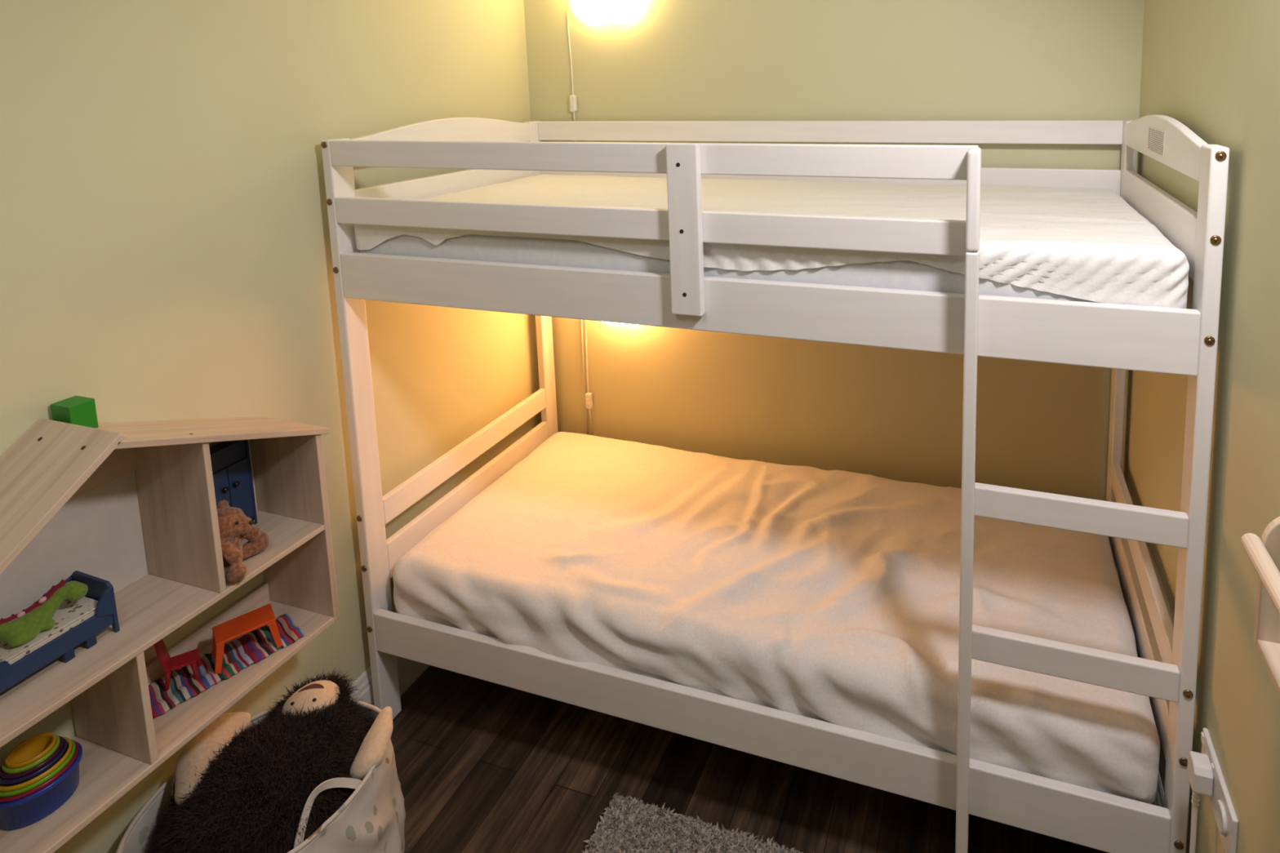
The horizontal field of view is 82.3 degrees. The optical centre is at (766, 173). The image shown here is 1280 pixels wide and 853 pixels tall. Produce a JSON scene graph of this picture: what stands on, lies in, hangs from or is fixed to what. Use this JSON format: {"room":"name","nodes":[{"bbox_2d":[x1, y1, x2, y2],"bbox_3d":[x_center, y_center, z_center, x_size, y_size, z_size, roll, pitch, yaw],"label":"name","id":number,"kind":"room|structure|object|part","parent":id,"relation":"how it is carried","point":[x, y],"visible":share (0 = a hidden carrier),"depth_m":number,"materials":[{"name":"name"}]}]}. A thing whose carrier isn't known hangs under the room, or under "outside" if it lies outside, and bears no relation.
{"room":"bedroom","nodes":[
{"label":"bedroom","id":0,"kind":"room"},
{"bbox_2d":[0,0,541,852],"bbox_3d":[-1.375,0.416,1.259,0.100,2.420,3.305,1,7,17],"label":"wall","id":1,"kind":"structure","parent":0,"point":[166,250],"depth_m":1.62,"materials":[{"name":"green paint"}]},
{"bbox_2d":[0,416,339,852],"bbox_3d":[-1.209,0.761,1.286,0.215,0.637,0.829,1,7,17],"label":"shelf","id":2,"kind":"object","parent":1,"relation":"attached to","point":[131,506],"visible":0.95,"depth_m":1.38,"materials":[{"name":"brown wood"}]},
{"bbox_2d":[0,741,82,830],"bbox_3d":[-1.247,1.047,1.230,0.119,0.058,0.119,1,7,17],"label":"cup","id":3,"kind":"object","parent":2,"relation":"on","point":[28,811],"visible":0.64,"depth_m":1.20,"materials":[{"name":"blue plastic"}]},
{"bbox_2d":[0,739,79,803],"bbox_3d":[-1.247,1.042,1.230,0.112,0.060,0.112,1,7,17],"label":"cup","id":4,"kind":"object","parent":3,"relation":"on","point":[4,800],"visible":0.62,"depth_m":1.20,"materials":[{"name":"plastic"}]},
{"bbox_2d":[0,738,75,798],"bbox_3d":[-1.247,1.038,1.229,0.104,0.062,0.104,1,7,17],"label":"cup","id":5,"kind":"object","parent":4,"relation":"on","point":[6,794],"visible":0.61,"depth_m":1.20,"materials":[{"name":"green plastic"}]},
{"bbox_2d":[0,736,71,792],"bbox_3d":[-1.247,1.032,1.228,0.096,0.065,0.096,1,7,17],"label":"cup","id":6,"kind":"object","parent":5,"relation":"on","point":[9,788],"visible":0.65,"depth_m":1.20,"materials":[{"name":"yellow plastic"}]},
{"bbox_2d":[0,737,66,786],"bbox_3d":[-1.247,1.028,1.228,0.085,0.067,0.085,1,7,17],"label":"cup","id":7,"kind":"object","parent":6,"relation":"on","point":[5,783],"visible":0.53,"depth_m":1.20,"materials":[{"name":"blue plastic"}]},
{"bbox_2d":[0,735,63,779],"bbox_3d":[-1.247,1.023,1.227,0.077,0.070,0.077,1,7,17],"label":"cup","id":8,"kind":"object","parent":7,"relation":"on","point":[5,776],"visible":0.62,"depth_m":1.20,"materials":[{"name":"purple plastic"}]},
{"bbox_2d":[1,734,60,774],"bbox_3d":[-1.248,1.018,1.226,0.070,0.072,0.070,1,7,17],"label":"cup","id":9,"kind":"object","parent":8,"relation":"on","point":[6,771],"visible":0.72,"depth_m":1.20,"materials":[{"name":"green plastic"}]},
{"bbox_2d":[4,733,56,768],"bbox_3d":[-1.248,1.013,1.226,0.062,0.074,0.062,1,7,17],"label":"cup","id":10,"kind":"object","parent":9,"relation":"on","point":[32,749],"visible":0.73,"depth_m":1.23,"materials":[{"name":"yellow plastic"}]},
{"bbox_2d":[0,570,119,693],"bbox_3d":[-1.277,0.803,1.187,0.110,0.100,0.292,1,7,17],"label":"bed","id":11,"kind":"object","parent":2,"relation":"on","point":[77,622],"visible":0.88,"depth_m":1.25,"materials":[{"name":"blue paint"}]},
{"bbox_2d":[0,579,88,647],"bbox_3d":[-1.244,0.754,1.232,0.045,0.054,0.133,1,7,17],"label":"dragon","id":12,"kind":"object","parent":11,"relation":"on","point":[18,629],"visible":1,"depth_m":1.23,"materials":[{"name":"green fabric"}]},
{"bbox_2d":[16,611,25,617],"bbox_3d":[-1.260,0.746,1.216,0.008,0.010,0.012,1,7,17],"label":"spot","id":13,"kind":"object","parent":12,"relation":"on","point":[22,614],"depth_m":1.21,"materials":[{"name":"pink fabric"}]},
{"bbox_2d":[38,596,46,603],"bbox_3d":[-1.251,0.738,1.244,0.008,0.010,0.012,1,7,17],"label":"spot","id":14,"kind":"object","parent":12,"relation":"on","point":[43,599],"depth_m":1.24,"materials":[{"name":"pink fabric"}]},
{"bbox_2d":[0,596,97,662],"bbox_3d":[-1.261,0.784,1.236,0.093,0.003,0.160,1,7,17],"label":"blanket","id":15,"kind":"object","parent":11,"relation":"on","point":[70,616],"depth_m":1.24,"materials":[{"name":"beige fabric"}]},
{"bbox_3d":[-1.277,0.805,1.187,0.090,0.026,0.276,1,7,17],"label":"toy mattress","id":16,"kind":"part","parent":11,"relation":"part of","materials":[{"name":"beige fabric"}]},
{"bbox_3d":[-1.278,0.816,1.186,0.104,0.038,0.288,1,7,17],"label":"frame","id":17,"kind":"part","parent":11,"relation":"part of","materials":[{"name":"blue paint"}]},
{"bbox_3d":[-1.211,0.834,1.248,0.010,0.020,0.014,1,7,17],"label":"leg","id":18,"kind":"part","parent":11,"relation":"part of","materials":[{"name":"blue paint"}]},
{"bbox_3d":[-1.201,0.830,1.278,0.010,0.020,0.014,1,7,17],"label":"leg","id":19,"kind":"part","parent":11,"relation":"part of","materials":[{"name":"blue paint"}]},
{"bbox_3d":[-1.235,0.785,1.322,0.110,0.100,0.006,1,7,17],"label":"headboard","id":20,"kind":"part","parent":11,"relation":"part of","materials":[{"name":"blue paint"}]},
{"bbox_3d":[-1.270,0.630,1.083,0.215,0.324,0.442,1,7,17],"label":"roof panel","id":21,"kind":"part","parent":2,"relation":"part of","materials":[{"name":"brown wood"}]},
{"bbox_2d":[50,395,98,427],"bbox_3d":[-1.269,0.445,1.320,0.052,0.056,0.040,1,7,17],"label":"block","id":22,"kind":"object","parent":2,"relation":"on","point":[75,410],"visible":0.76,"depth_m":1.31,"materials":[{"name":"green paint"}]},
{"bbox_3d":[-1.310,0.654,1.309,0.004,0.366,0.752,1,7,17],"label":"panel","id":23,"kind":"part","parent":2,"relation":"part of","materials":[{"name":"beige wood"}]},
{"bbox_3d":[-1.150,0.521,1.460,0.215,0.180,0.404,1,7,17],"label":"roof panel","id":24,"kind":"part","parent":2,"relation":"part of","materials":[{"name":"brown wood"}]},
{"bbox_2d":[148,613,305,718],"bbox_3d":[-1.147,1.029,1.525,0.115,0.016,0.267,5,9,38],"label":"rug","id":25,"kind":"object","parent":2,"relation":"on","point":[255,646],"visible":0.89,"depth_m":1.51,"materials":[{"name":"multicoloured fabric"}]},
{"bbox_2d":[153,639,201,690],"bbox_3d":[-1.204,0.982,1.471,0.065,0.114,0.047,-6,8,-32],"label":"chair","id":26,"kind":"object","parent":25,"relation":"on","point":[192,658],"visible":0.88,"depth_m":1.47,"materials":[{"name":"red paint"}]},
{"bbox_3d":[-1.224,0.965,1.456,0.019,0.074,0.044,-6,8,-32],"label":"backrest","id":27,"kind":"part","parent":26,"relation":"part of","materials":[{"name":"red paint"}]},
{"bbox_3d":[-1.208,1.023,1.452,0.009,0.038,0.013,5,9,40],"label":"leg","id":28,"kind":"part","parent":26,"relation":"part of","materials":[{"name":"red paint"}]},
{"bbox_3d":[-1.198,0.999,1.477,0.050,0.005,0.040,-6,8,-32],"label":"seat","id":29,"kind":"part","parent":26,"relation":"part of","materials":[{"name":"red paint"}]},
{"bbox_3d":[-1.171,1.019,1.475,0.013,0.038,0.009,-2,7,-5],"label":"leg","id":30,"kind":"part","parent":26,"relation":"part of","materials":[{"name":"red paint"}]},
{"bbox_3d":[-1.190,1.016,1.505,0.009,0.038,0.013,5,9,40],"label":"leg","id":31,"kind":"part","parent":26,"relation":"part of","materials":[{"name":"red paint"}]},
{"bbox_2d":[211,604,282,674],"bbox_3d":[-1.116,0.995,1.543,0.118,0.067,0.070,-7,10,-42],"label":"table","id":32,"kind":"object","parent":25,"relation":"on","point":[227,631],"visible":1,"depth_m":1.53,"materials":[{"name":"orange paint"}]},
{"bbox_3d":[-1.170,1.000,1.532,0.022,0.062,0.014,-7,10,-42],"label":"leg","id":33,"kind":"part","parent":32,"relation":"part of","materials":[{"name":"orange paint"}]},
{"bbox_3d":[-1.133,1.004,1.491,0.022,0.062,0.014,-7,10,-42],"label":"leg","id":34,"kind":"part","parent":32,"relation":"part of","materials":[{"name":"orange paint"}]},
{"bbox_3d":[-1.062,0.995,1.555,0.022,0.062,0.014,-7,10,-42],"label":"leg","id":35,"kind":"part","parent":32,"relation":"part of","materials":[{"name":"orange paint"}]},
{"bbox_2d":[208,440,257,524],"bbox_3d":[-1.186,0.699,1.578,0.050,0.206,0.104,1,7,17],"label":"wardrobe","id":36,"kind":"object","parent":2,"relation":"on","point":[231,466],"visible":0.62,"depth_m":1.58,"materials":[{"name":"blue paint"}]},
{"bbox_3d":[-1.180,0.713,1.554,0.004,0.140,0.044,1,7,17],"label":"door","id":37,"kind":"part","parent":36,"relation":"part of","materials":[{"name":"blue paint"}]},
{"bbox_3d":[-1.171,0.686,1.558,0.010,0.013,0.013,1,7,17],"label":"knob","id":38,"kind":"part","parent":36,"relation":"part of","materials":[{"name":"black metal"}]},
{"bbox_3d":[-1.164,0.683,1.581,0.010,0.013,0.013,1,7,17],"label":"knob","id":39,"kind":"part","parent":36,"relation":"part of","materials":[{"name":"black metal"}]},
{"bbox_3d":[-1.167,0.707,1.597,0.004,0.140,0.044,1,7,17],"label":"door","id":40,"kind":"part","parent":36,"relation":"part of","materials":[{"name":"blue paint"}]},
{"bbox_2d":[216,499,269,583],"bbox_3d":[-1.096,0.744,1.468,0.096,0.135,0.130,-3,7,-12],"label":"teddy bear","id":41,"kind":"object","parent":2,"relation":"on","point":[234,526],"visible":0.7,"depth_m":1.46},
{"bbox_3d":[-1.094,0.804,1.665,0.209,0.455,0.014,1,7,17],"label":"panel","id":42,"kind":"part","parent":2,"relation":"part of","materials":[{"name":"brown wood"}]},
{"bbox_2d":[350,656,430,706],"bbox_3d":[-1.316,1.546,1.334,0.015,0.157,3.205,1,7,17],"label":"baseboard","id":43,"kind":"structure","parent":1,"relation":"attached to","point":[409,671],"depth_m":2.10,"materials":[{"name":"white wood"}]},
{"bbox_2d":[390,665,1107,852],"bbox_3d":[-0.353,1.694,1.049,2.228,0.100,3.405,1,7,17],"label":"floor","id":44,"kind":"structure","parent":0,"point":[482,766],"depth_m":1.81,"materials":[{"name":"brown wood"}]},
{"bbox_2d":[115,699,405,852],"bbox_3d":[-1.013,1.401,1.487,0.444,0.393,0.442,1,7,17],"label":"storage basket","id":45,"kind":"object","parent":44,"relation":"on","point":[375,810],"visible":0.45,"depth_m":1.46,"materials":[{"name":"white fabric"}]},
{"bbox_3d":[-1.207,1.240,1.542,0.034,0.066,0.142,1,7,17],"label":"handle","id":46,"kind":"part","parent":45,"relation":"part of","materials":[{"name":"beige fabric"}]},
{"bbox_2d":[142,666,392,852],"bbox_3d":[-1.026,1.338,1.495,0.406,0.370,0.448,5,10,41],"label":"plush animal","id":47,"kind":"object","parent":45,"relation":"in","point":[238,788],"visible":0.91,"depth_m":1.46},
{"bbox_3d":[-1.166,1.220,1.500,0.101,0.067,0.194,-3,7,-14],"label":"arm","id":48,"kind":"part","parent":47,"relation":"part of"},
{"bbox_3d":[-0.836,1.229,1.547,0.066,0.069,0.137,0,7,4],"label":"arm","id":49,"kind":"part","parent":47,"relation":"part of"},
{"bbox_3d":[-0.868,1.250,1.422,0.036,0.083,0.151,3,8,30],"label":"handle","id":50,"kind":"part","parent":45,"relation":"part of","materials":[{"name":"white fabric"}]},
{"bbox_2d":[580,791,813,852],"bbox_3d":[-0.254,1.626,1.147,0.654,0.048,1.196,1,7,17],"label":"rug","id":51,"kind":"object","parent":44,"relation":"on","point":[629,826],"visible":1,"depth_m":1.68,"materials":[{"name":"grey carpet"}]},
{"bbox_2d":[320,115,1229,852],"bbox_3d":[-0.031,0.680,1.987,1.980,1.668,0.947,1,7,17],"label":"bunk bed","id":52,"kind":"object","parent":44,"relation":"on","point":[1120,338],"visible":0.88,"depth_m":1.54,"materials":[{"name":"white paint"}]},
{"bbox_3d":[-1.075,0.724,1.923,0.028,1.635,0.066,1,7,17],"label":"post","id":53,"kind":"part","parent":52,"relation":"part of","materials":[{"name":"white paint"}]},
{"bbox_3d":[-0.961,0.053,2.232,0.020,0.115,0.753,1,7,17],"label":"rail","id":54,"kind":"part","parent":52,"relation":"part of","materials":[{"name":"white paint"}]},
{"bbox_3d":[-0.946,0.886,2.336,0.020,0.073,0.753,1,7,17],"label":"rail","id":55,"kind":"part","parent":52,"relation":"part of","materials":[{"name":"white paint"}]},
{"bbox_3d":[-0.943,1.030,2.354,0.020,0.106,0.753,1,7,17],"label":"rail","id":56,"kind":"part","parent":52,"relation":"part of","materials":[{"name":"white paint"}]},
{"bbox_3d":[-0.830,0.623,2.698,0.028,1.635,0.066,1,7,17],"label":"post","id":57,"kind":"part","parent":52,"relation":"part of","materials":[{"name":"white paint"}]},
{"bbox_3d":[-0.341,0.107,1.587,1.548,0.066,0.020,1,7,17],"label":"guard rail","id":58,"kind":"part","parent":52,"relation":"part of","materials":[{"name":"white paint"}]},
{"bbox_3d":[-0.344,-0.036,1.569,1.548,0.064,0.020,1,7,17],"label":"guard rail","id":59,"kind":"part","parent":52,"relation":"part of","materials":[{"name":"white paint"}]},
{"bbox_2d":[360,234,1098,302],"bbox_3d":[-0.033,0.153,1.950,1.898,0.159,0.814,1,7,17],"label":"mattress","id":60,"kind":"object","parent":52,"relation":"on","point":[897,274],"visible":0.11,"depth_m":1.60,"materials":[{"name":"white fabric"}]},
{"bbox_2d":[354,173,1189,308],"bbox_3d":[-0.034,0.120,1.945,1.907,0.117,0.831,1,7,17],"label":"fitted sheet","id":61,"kind":"object","parent":60,"relation":"on","point":[1091,244],"visible":0.71,"depth_m":1.60,"materials":[{"name":"white fabric"}]},
{"bbox_3d":[-0.159,0.278,1.553,1.924,0.116,0.022,1,7,17],"label":"rail","id":62,"kind":"part","parent":52,"relation":"part of","materials":[{"name":"white paint"}]},
{"bbox_3d":[-0.141,1.264,1.676,1.924,0.112,0.022,1,7,17],"label":"rail","id":63,"kind":"part","parent":52,"relation":"part of","materials":[{"name":"white paint"}]},
{"bbox_3d":[0.094,-0.137,2.330,1.924,0.068,0.020,1,7,17],"label":"guard rail","id":64,"kind":"part","parent":52,"relation":"part of","materials":[{"name":"white paint"}]},
{"bbox_3d":[0.097,0.016,2.349,1.924,0.093,0.020,1,7,17],"label":"guard rail","id":65,"kind":"part","parent":52,"relation":"part of","materials":[{"name":"white paint"}]},
{"bbox_3d":[1.032,0.662,2.114,0.028,1.635,0.066,1,7,17],"label":"post","id":66,"kind":"part","parent":52,"relation":"part of","materials":[{"name":"white paint"}]},
{"bbox_3d":[0.913,1.069,1.772,0.020,0.106,0.753,1,7,17],"label":"rail","id":67,"kind":"part","parent":52,"relation":"part of","materials":[{"name":"white paint"}]},
{"bbox_3d":[0.911,0.925,1.754,0.020,0.073,0.753,1,7,17],"label":"rail","id":68,"kind":"part","parent":52,"relation":"part of","materials":[{"name":"white paint"}]},
{"bbox_3d":[0.896,0.093,1.650,0.020,0.115,0.753,1,7,17],"label":"rail","id":69,"kind":"part","parent":52,"relation":"part of","materials":[{"name":"white paint"}]},
{"bbox_3d":[0.787,0.763,1.339,0.028,1.635,0.066,1,7,17],"label":"post","id":70,"kind":"part","parent":52,"relation":"part of","materials":[{"name":"white paint"}]},
{"bbox_2d":[524,0,1144,573],"bbox_3d":[0.119,0.240,2.456,2.028,2.420,0.100,1,7,17],"label":"wall","id":71,"kind":"structure","parent":0,"point":[889,413],"depth_m":2.35,"materials":[{"name":"green paint"}]},
{"bbox_2d":[566,0,644,435],"bbox_3d":[-0.546,0.075,2.525,0.394,1.914,0.128,1,7,17],"label":"wall lamp","id":72,"kind":"object","parent":71,"relation":"attached to","point":[591,12],"visible":0.96,"depth_m":2.44,"materials":[{"name":"white plastic"}]},
{"bbox_2d":[568,94,577,111],"bbox_3d":[-0.692,-0.252,2.581,0.024,0.060,0.020,1,7,17],"label":"switch","id":73,"kind":"object","parent":72,"relation":"attached to","point":[572,98],"depth_m":2.57,"materials":[{"name":"white plastic"}]},
{"bbox_3d":[-0.632,0.181,2.622,0.150,1.683,0.015,2,8,21],"label":"cord","id":74,"kind":"part","parent":72,"relation":"part of","materials":[{"name":"white plastic"}]},
{"bbox_3d":[-0.565,-0.690,2.415,0.394,0.367,0.098,1,7,17],"label":"lamp shade","id":75,"kind":"part","parent":72,"relation":"part of","materials":[{"name":"white"}]},
{"bbox_2d":[585,320,638,435],"bbox_3d":[-0.547,0.653,2.600,0.322,0.750,0.128,1,7,17],"label":"wall lamp","id":76,"kind":"object","parent":71,"relation":"attached to","point":[588,397],"visible":0.14,"depth_m":2.71,"materials":[{"name":"white plastic"}]},
{"bbox_2d":[585,392,592,408],"bbox_3d":[-0.670,0.859,2.719,0.024,0.060,0.020,1,7,17],"label":"switch","id":77,"kind":"object","parent":76,"relation":"attached to","point":[588,397],"depth_m":2.71,"materials":[{"name":"white plastic"}]},
{"bbox_3d":[-0.615,0.712,2.686,0.134,0.613,0.015,2,8,21],"label":"cord","id":78,"kind":"part","parent":76,"relation":"part of","materials":[{"name":"white plastic"}]},
{"bbox_3d":[-0.545,0.421,2.554,0.300,0.280,0.098,1,7,17],"label":"lamp shade","id":79,"kind":"part","parent":76,"relation":"part of","materials":[{"name":"white plastic"}]},
{"bbox_2d":[1117,0,1279,852],"bbox_3d":[0.654,0.460,0.622,0.100,2.420,3.305,1,7,17],"label":"wall","id":80,"kind":"structure","parent":0,"point":[1212,67],"depth_m":1.22,"materials":[{"name":"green paint"}]},
{"bbox_2d":[1151,770,1164,807],"bbox_3d":[0.605,1.587,0.732,0.015,0.157,3.205,1,7,17],"label":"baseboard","id":81,"kind":"structure","parent":80,"relation":"attached to","point":[1159,798],"depth_m":1.63,"materials":[{"name":"white wood"}]},
{"bbox_2d":[1186,751,1213,852],"bbox_3d":[0.840,1.278,1.541,0.032,0.558,0.547,1,7,16],"label":"plug","id":82,"kind":"object","parent":80,"relation":"attached to","point":[1200,774],"visible":0.94,"depth_m":1.26,"materials":[{"name":"white plastic"}]},
{"bbox_3d":[0.837,1.304,1.552,0.018,0.505,0.535,1,7,16],"label":"cord","id":83,"kind":"part","parent":82,"relation":"part of","materials":[{"name":"white plastic"}]},
{"bbox_2d":[1200,728,1238,852],"bbox_3d":[0.775,1.068,1.240,0.015,0.088,0.176,1,7,17],"label":"wall socket","id":84,"kind":"object","parent":80,"relation":"attached to","point":[1225,817],"visible":0.92,"depth_m":1.20,"materials":[{"name":"white plastic"}]},
{"bbox_2d":[1200,732,1204,744],"bbox_3d":[0.796,1.030,1.312,0.004,0.016,0.010,1,7,17],"label":"rocker switch","id":85,"kind":"object","parent":84,"relation":"attached to","point":[1202,733],"depth_m":1.31,"materials":[{"name":"white plastic"}]},
{"bbox_2d":[1210,763,1213,776],"bbox_3d":[0.777,1.038,1.253,0.004,0.016,0.010,1,7,17],"label":"rocker switch","id":86,"kind":"object","parent":84,"relation":"attached to","point":[1211,764],"depth_m":1.25,"materials":[{"name":"white plastic"}]},
{"bbox_2d":[1240,516,1279,696],"bbox_3d":[0.551,0.547,0.612,0.088,0.181,0.622,1,7,17],"label":"wall rack","id":87,"kind":"object","parent":80,"relation":"attached to","point":[1264,553],"visible":1,"depth_m":0.89,"materials":[{"name":"white wood"}]},
{"bbox_3d":[0.652,0.509,0.896,0.066,0.181,0.012,1,7,17],"label":"panel","id":88,"kind":"part","parent":87,"relation":"part of","materials":[{"name":"white wood"}]},
{"bbox_3d":[-0.014,1.152,2.073,1.868,0.170,0.792,1,7,17],"label":"mattress","id":89,"kind":"object","parent":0,"visible":0},
{"bbox_2d":[392,431,1159,804],"bbox_3d":[-0.015,1.095,2.054,1.904,0.196,0.842,1,7,17],"label":"fitted sheet","id":90,"kind":"object","parent":89,"relation":"on","point":[833,597],"visible":0.91,"depth_m":1.83,"materials":[{"name":"white fabric"}]}
]}

